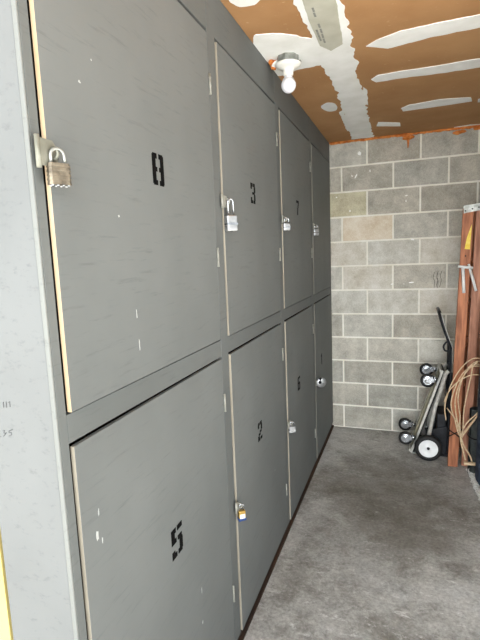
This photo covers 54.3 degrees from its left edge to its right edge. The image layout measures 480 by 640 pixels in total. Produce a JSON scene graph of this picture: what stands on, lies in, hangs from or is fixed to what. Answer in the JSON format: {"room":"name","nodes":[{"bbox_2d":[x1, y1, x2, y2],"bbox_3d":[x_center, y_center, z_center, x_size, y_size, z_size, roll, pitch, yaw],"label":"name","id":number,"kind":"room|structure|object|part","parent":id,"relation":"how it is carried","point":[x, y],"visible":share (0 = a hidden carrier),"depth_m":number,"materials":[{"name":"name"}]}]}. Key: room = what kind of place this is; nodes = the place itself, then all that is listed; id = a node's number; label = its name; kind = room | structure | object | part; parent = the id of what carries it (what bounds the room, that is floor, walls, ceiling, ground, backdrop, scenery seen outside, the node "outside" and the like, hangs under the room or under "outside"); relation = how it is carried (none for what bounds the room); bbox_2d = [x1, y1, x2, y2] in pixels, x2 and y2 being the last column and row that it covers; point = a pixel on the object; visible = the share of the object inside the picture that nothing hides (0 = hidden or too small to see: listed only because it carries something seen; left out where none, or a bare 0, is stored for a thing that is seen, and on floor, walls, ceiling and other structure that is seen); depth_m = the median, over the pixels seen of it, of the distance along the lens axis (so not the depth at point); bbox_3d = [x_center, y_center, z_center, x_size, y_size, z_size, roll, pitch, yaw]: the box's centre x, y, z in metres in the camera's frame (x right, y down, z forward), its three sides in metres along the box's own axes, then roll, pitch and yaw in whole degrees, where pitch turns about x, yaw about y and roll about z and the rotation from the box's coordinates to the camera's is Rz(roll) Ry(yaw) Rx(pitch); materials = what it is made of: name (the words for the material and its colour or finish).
{"room":"storage locker room","nodes":[
{"label":"storage locker room","id":0,"kind":"room"},
{"bbox_2d":[0,530,13,639],"bbox_3d":[-2.027,-0.028,1.521,3.212,2.900,0.099,1,8,20],"label":"wall","id":1,"kind":"structure","parent":0,"point":[6,632],"depth_m":1.02,"materials":[{"name":"yellow paint"}]},
{"bbox_2d":[220,0,479,142],"bbox_3d":[0.441,-1.239,2.131,2.180,0.065,3.884,1,8,20],"label":"ceiling","id":2,"kind":"structure","parent":0,"point":[368,68],"depth_m":2.18,"materials":[{"name":"brown paint"}]},
{"bbox_2d":[268,59,275,69],"bbox_3d":[0.155,-1.190,2.178,0.064,0.053,0.046,-6,9,-27],"label":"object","id":3,"kind":"object","parent":2,"relation":"attached to","point":[271,61],"visible":0.5,"depth_m":2.16,"materials":[{"name":"orange plastic"}]},
{"bbox_2d":[272,52,300,93],"bbox_3d":[0.207,-1.123,2.145,0.149,0.160,0.120,1,8,20],"label":"ceiling light","id":4,"kind":"object","parent":2,"relation":"attached to","point":[287,62],"visible":1,"depth_m":2.12,"materials":[{"name":"ceramic"}]},
{"bbox_3d":[0.223,-1.082,2.146,0.068,0.077,0.068,1,8,20],"label":"bulb","id":5,"kind":"part","parent":4,"relation":"part of","materials":[{"name":"white glass"}]},
{"bbox_2d":[244,426,479,639],"bbox_3d":[0.565,1.259,2.479,2.220,0.120,3.864,1,8,20],"label":"floor","id":6,"kind":"structure","parent":0,"point":[382,542],"depth_m":2.41,"materials":[{"name":"concrete"}]},
{"bbox_2d":[0,0,333,639],"bbox_3d":[-0.077,-0.017,2.566,0.692,2.435,3.365,1,8,20],"label":"lockers","id":7,"kind":"object","parent":6,"relation":"on","point":[158,360],"visible":1,"depth_m":1.22,"materials":[{"name":"grey paint"}]},
{"bbox_3d":[-0.435,0.223,0.936,0.167,2.435,0.012,1,8,20],"label":"panel","id":8,"kind":"part","parent":7,"relation":"part of","materials":[{"name":"paint"}]},
{"bbox_2d":[46,147,71,187],"bbox_3d":[-0.331,-0.278,0.850,0.040,0.070,0.020,-9,11,-41],"label":"padlock","id":9,"kind":"object","parent":7,"relation":"hanging from","point":[58,174],"visible":1,"depth_m":0.84,"materials":[{"name":"metal"}]},
{"bbox_3d":[-0.225,-0.377,1.223,0.010,1.016,0.795,0,8,19],"label":"locker door","id":10,"kind":"part","parent":7,"relation":"part of","materials":[{"name":"grey paint"}]},
{"bbox_3d":[-0.212,0.159,1.299,0.020,0.059,0.806,1,8,20],"label":"rail","id":11,"kind":"part","parent":7,"relation":"part of","materials":[{"name":"grey paint"}]},
{"bbox_3d":[-0.180,0.761,1.380,0.010,1.143,0.795,0,8,20],"label":"locker door","id":12,"kind":"part","parent":7,"relation":"part of","materials":[{"name":"grey paint"}]},
{"bbox_2d":[224,198,237,230],"bbox_3d":[-0.033,-0.375,1.665,0.043,0.115,0.023,-7,9,-30],"label":"padlock","id":13,"kind":"object","parent":7,"relation":"hanging from","point":[231,224],"visible":1,"depth_m":1.66,"materials":[{"name":"metal"}]},
{"bbox_2d":[237,504,246,521],"bbox_3d":[0.006,0.744,1.812,0.032,0.067,0.022,-5,8,-20],"label":"padlock","id":14,"kind":"object","parent":7,"relation":"hanging from","point":[241,513],"visible":0.99,"depth_m":1.80,"materials":[{"name":"gold metal"}]},
{"bbox_3d":[0.061,-0.499,2.017,0.010,1.016,0.757,0,8,20],"label":"locker door","id":15,"kind":"part","parent":7,"relation":"part of","materials":[{"name":"grey paint"}]},
{"bbox_3d":[0.075,0.037,2.093,0.020,0.059,0.768,1,8,20],"label":"rail","id":16,"kind":"part","parent":7,"relation":"part of","materials":[{"name":"grey paint"}]},
{"bbox_3d":[0.108,0.640,2.174,0.010,1.143,0.757,0,8,19],"label":"locker door","id":17,"kind":"part","parent":7,"relation":"part of","materials":[{"name":"grey paint"}]},
{"bbox_2d":[283,217,290,230],"bbox_3d":[0.244,-0.501,2.443,0.037,0.069,0.019,-4,8,-15],"label":"padlock","id":18,"kind":"object","parent":7,"relation":"hanging from","point":[286,226],"visible":1,"depth_m":2.44,"materials":[{"name":"metal"}]},
{"bbox_2d":[288,421,295,432],"bbox_3d":[0.289,0.593,2.592,0.039,0.066,0.021,-4,8,-15],"label":"padlock","id":19,"kind":"object","parent":7,"relation":"hanging from","point":[292,429],"visible":0.98,"depth_m":2.58,"materials":[{"name":"metal"}]},
{"bbox_3d":[0.343,-0.618,2.796,0.010,1.016,0.765,0,8,20],"label":"locker door","id":20,"kind":"part","parent":7,"relation":"part of","materials":[{"name":"grey paint"}]},
{"bbox_3d":[0.357,-0.082,2.872,0.020,0.059,0.776,1,8,20],"label":"rail","id":21,"kind":"part","parent":7,"relation":"part of","materials":[{"name":"grey paint"}]},
{"bbox_3d":[0.391,0.520,2.953,0.010,1.143,0.765,0,8,19],"label":"locker door","id":22,"kind":"part","parent":7,"relation":"part of","materials":[{"name":"grey paint"}]},
{"bbox_2d":[313,225,318,235],"bbox_3d":[0.526,-0.619,3.223,0.037,0.075,0.019,-4,8,-15],"label":"padlock","id":23,"kind":"object","parent":7,"relation":"hanging from","point":[316,231],"visible":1,"depth_m":3.22,"materials":[{"name":"metal"}]},
{"bbox_3d":[0.624,-0.737,3.572,0.010,1.016,0.761,0,8,20],"label":"locker door","id":24,"kind":"part","parent":7,"relation":"part of","materials":[{"name":"grey paint"}]},
{"bbox_2d":[317,377,325,386],"bbox_3d":[0.588,0.449,3.382,0.074,0.079,0.034,-3,8,-5],"label":"padlock","id":25,"kind":"object","parent":7,"relation":"attached to","point":[321,382],"visible":0.94,"depth_m":3.37,"materials":[{"name":"metal"}]},
{"bbox_3d":[0.638,-0.201,3.648,0.020,0.059,0.770,1,8,20],"label":"rail","id":26,"kind":"part","parent":7,"relation":"part of","materials":[{"name":"grey paint"}]},
{"bbox_3d":[0.671,0.402,3.729,0.010,1.143,0.761,0,8,20],"label":"locker door","id":27,"kind":"part","parent":7,"relation":"part of","materials":[{"name":"grey paint"}]},
{"bbox_2d":[399,362,444,453],"bbox_3d":[1.397,0.672,3.621,0.322,0.659,0.320,1,8,20],"label":"platform dolly","id":28,"kind":"object","parent":6,"relation":"on","point":[426,369],"visible":0.98,"depth_m":3.56,"materials":[{"name":"metal"}]},
{"bbox_3d":[1.478,0.655,3.727,0.226,0.656,0.014,1,8,20],"label":"rail","id":29,"kind":"part","parent":28,"relation":"part of","materials":[{"name":"metal"}]},
{"bbox_3d":[1.395,0.690,3.498,0.226,0.656,0.014,1,8,20],"label":"rail","id":30,"kind":"part","parent":28,"relation":"part of","materials":[{"name":"metal"}]},
{"bbox_2d":[414,307,452,460],"bbox_3d":[1.459,0.459,3.539,0.257,1.100,0.448,1,8,20],"label":"hand truck","id":31,"kind":"object","parent":6,"relation":"on","point":[433,442],"visible":0.8,"depth_m":3.43,"materials":[{"name":"black metal"}]},
{"bbox_3d":[1.535,0.819,3.578,0.063,0.272,0.210,1,8,20],"label":"plate","id":32,"kind":"part","parent":31,"relation":"part of","materials":[{"name":"black metal"}]},
{"bbox_3d":[1.515,0.051,3.467,0.108,0.277,0.265,1,8,20],"label":"handle","id":33,"kind":"part","parent":31,"relation":"part of","materials":[{"name":"black metal"}]},
{"bbox_3d":[1.484,0.163,3.356,0.086,0.434,0.007,1,8,20],"label":"handle trim","id":34,"kind":"part","parent":31,"relation":"part of","materials":[{"name":"metal"}]},
{"bbox_3d":[1.612,0.562,3.639,0.035,0.798,0.025,1,8,20],"label":"rail","id":35,"kind":"part","parent":31,"relation":"part of","materials":[{"name":"black metal"}]},
{"bbox_3d":[1.531,0.596,3.416,0.035,0.798,0.025,1,8,20],"label":"rail","id":36,"kind":"part","parent":31,"relation":"part of","materials":[{"name":"black metal"}]},
{"bbox_2d":[447,203,479,466],"bbox_3d":[1.646,0.112,3.316,0.216,1.830,0.416,3,10,35],"label":"stepladder","id":37,"kind":"object","parent":6,"relation":"on","point":[467,331],"visible":0.8,"depth_m":3.20,"materials":[{"name":"brown wood"}]},
{"bbox_2d":[447,428,461,436],"bbox_3d":[1.514,0.794,3.298,0.092,0.061,0.051,1,8,20],"label":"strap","id":38,"kind":"object","parent":37,"relation":"attached to","point":[447,428],"visible":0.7,"depth_m":3.28,"materials":[{"name":"fabric"}]},
{"bbox_3d":[1.717,0.103,3.482,0.056,1.798,0.143,-8,10,-38],"label":"rail","id":39,"kind":"part","parent":37,"relation":"part of","materials":[{"name":"brown wood"}]},
{"bbox_3d":[1.602,0.144,3.216,0.114,1.798,0.064,1,8,20],"label":"rail","id":40,"kind":"part","parent":37,"relation":"part of","materials":[{"name":"brown wood"}]},
{"bbox_3d":[1.746,0.108,3.437,0.050,1.798,0.128,-8,10,-36],"label":"rail","id":41,"kind":"part","parent":37,"relation":"part of","materials":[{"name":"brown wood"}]},
{"bbox_2d":[467,407,477,472],"bbox_3d":[1.606,0.825,3.175,0.116,0.461,0.116,1,8,20],"label":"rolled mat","id":42,"kind":"object","parent":6,"relation":"on","point":[472,441],"visible":0.67,"depth_m":3.16,"materials":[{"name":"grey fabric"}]},
{"bbox_2d":[466,468,479,500],"bbox_3d":[1.515,1.078,2.973,0.067,0.020,0.612,0,8,18],"label":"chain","id":43,"kind":"object","parent":6,"relation":"on","point":[473,481],"visible":0.84,"depth_m":3.03,"materials":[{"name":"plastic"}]},
{"bbox_2d":[475,368,479,485],"bbox_3d":[1.552,0.526,2.948,0.097,1.120,0.141,1,8,20],"label":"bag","id":44,"kind":"object","parent":6,"relation":"on","point":[477,464],"visible":1,"depth_m":2.96,"materials":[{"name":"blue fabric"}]},
{"bbox_2d":[329,128,479,432],"bbox_3d":[1.043,-0.267,4.032,2.040,2.438,0.197,1,8,20],"label":"wall","id":45,"kind":"structure","parent":0,"point":[396,210],"depth_m":3.83,"materials":[{"name":"concrete"}]},
{"bbox_2d":[329,125,479,147],"bbox_3d":[1.319,-1.405,3.649,1.241,0.118,0.043,1,8,20],"label":"foam sealant","id":46,"kind":"object","parent":45,"relation":"attached to","point":[406,136],"visible":1,"depth_m":3.63,"materials":[{"name":"orange plastic"}]},
{"bbox_3d":[1.635,-0.073,2.456,0.193,2.438,2.400,1,8,20],"label":"wall","id":47,"kind":"structure","parent":0,"visible":0},
{"bbox_2d":[444,357,479,465],"bbox_3d":[1.500,0.609,3.096,0.283,0.735,0.040,1,8,20],"label":"extension cord","id":48,"kind":"object","parent":47,"relation":"hanging from","point":[461,434],"visible":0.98,"depth_m":3.10,"materials":[{"name":"beige plastic"}]}
]}

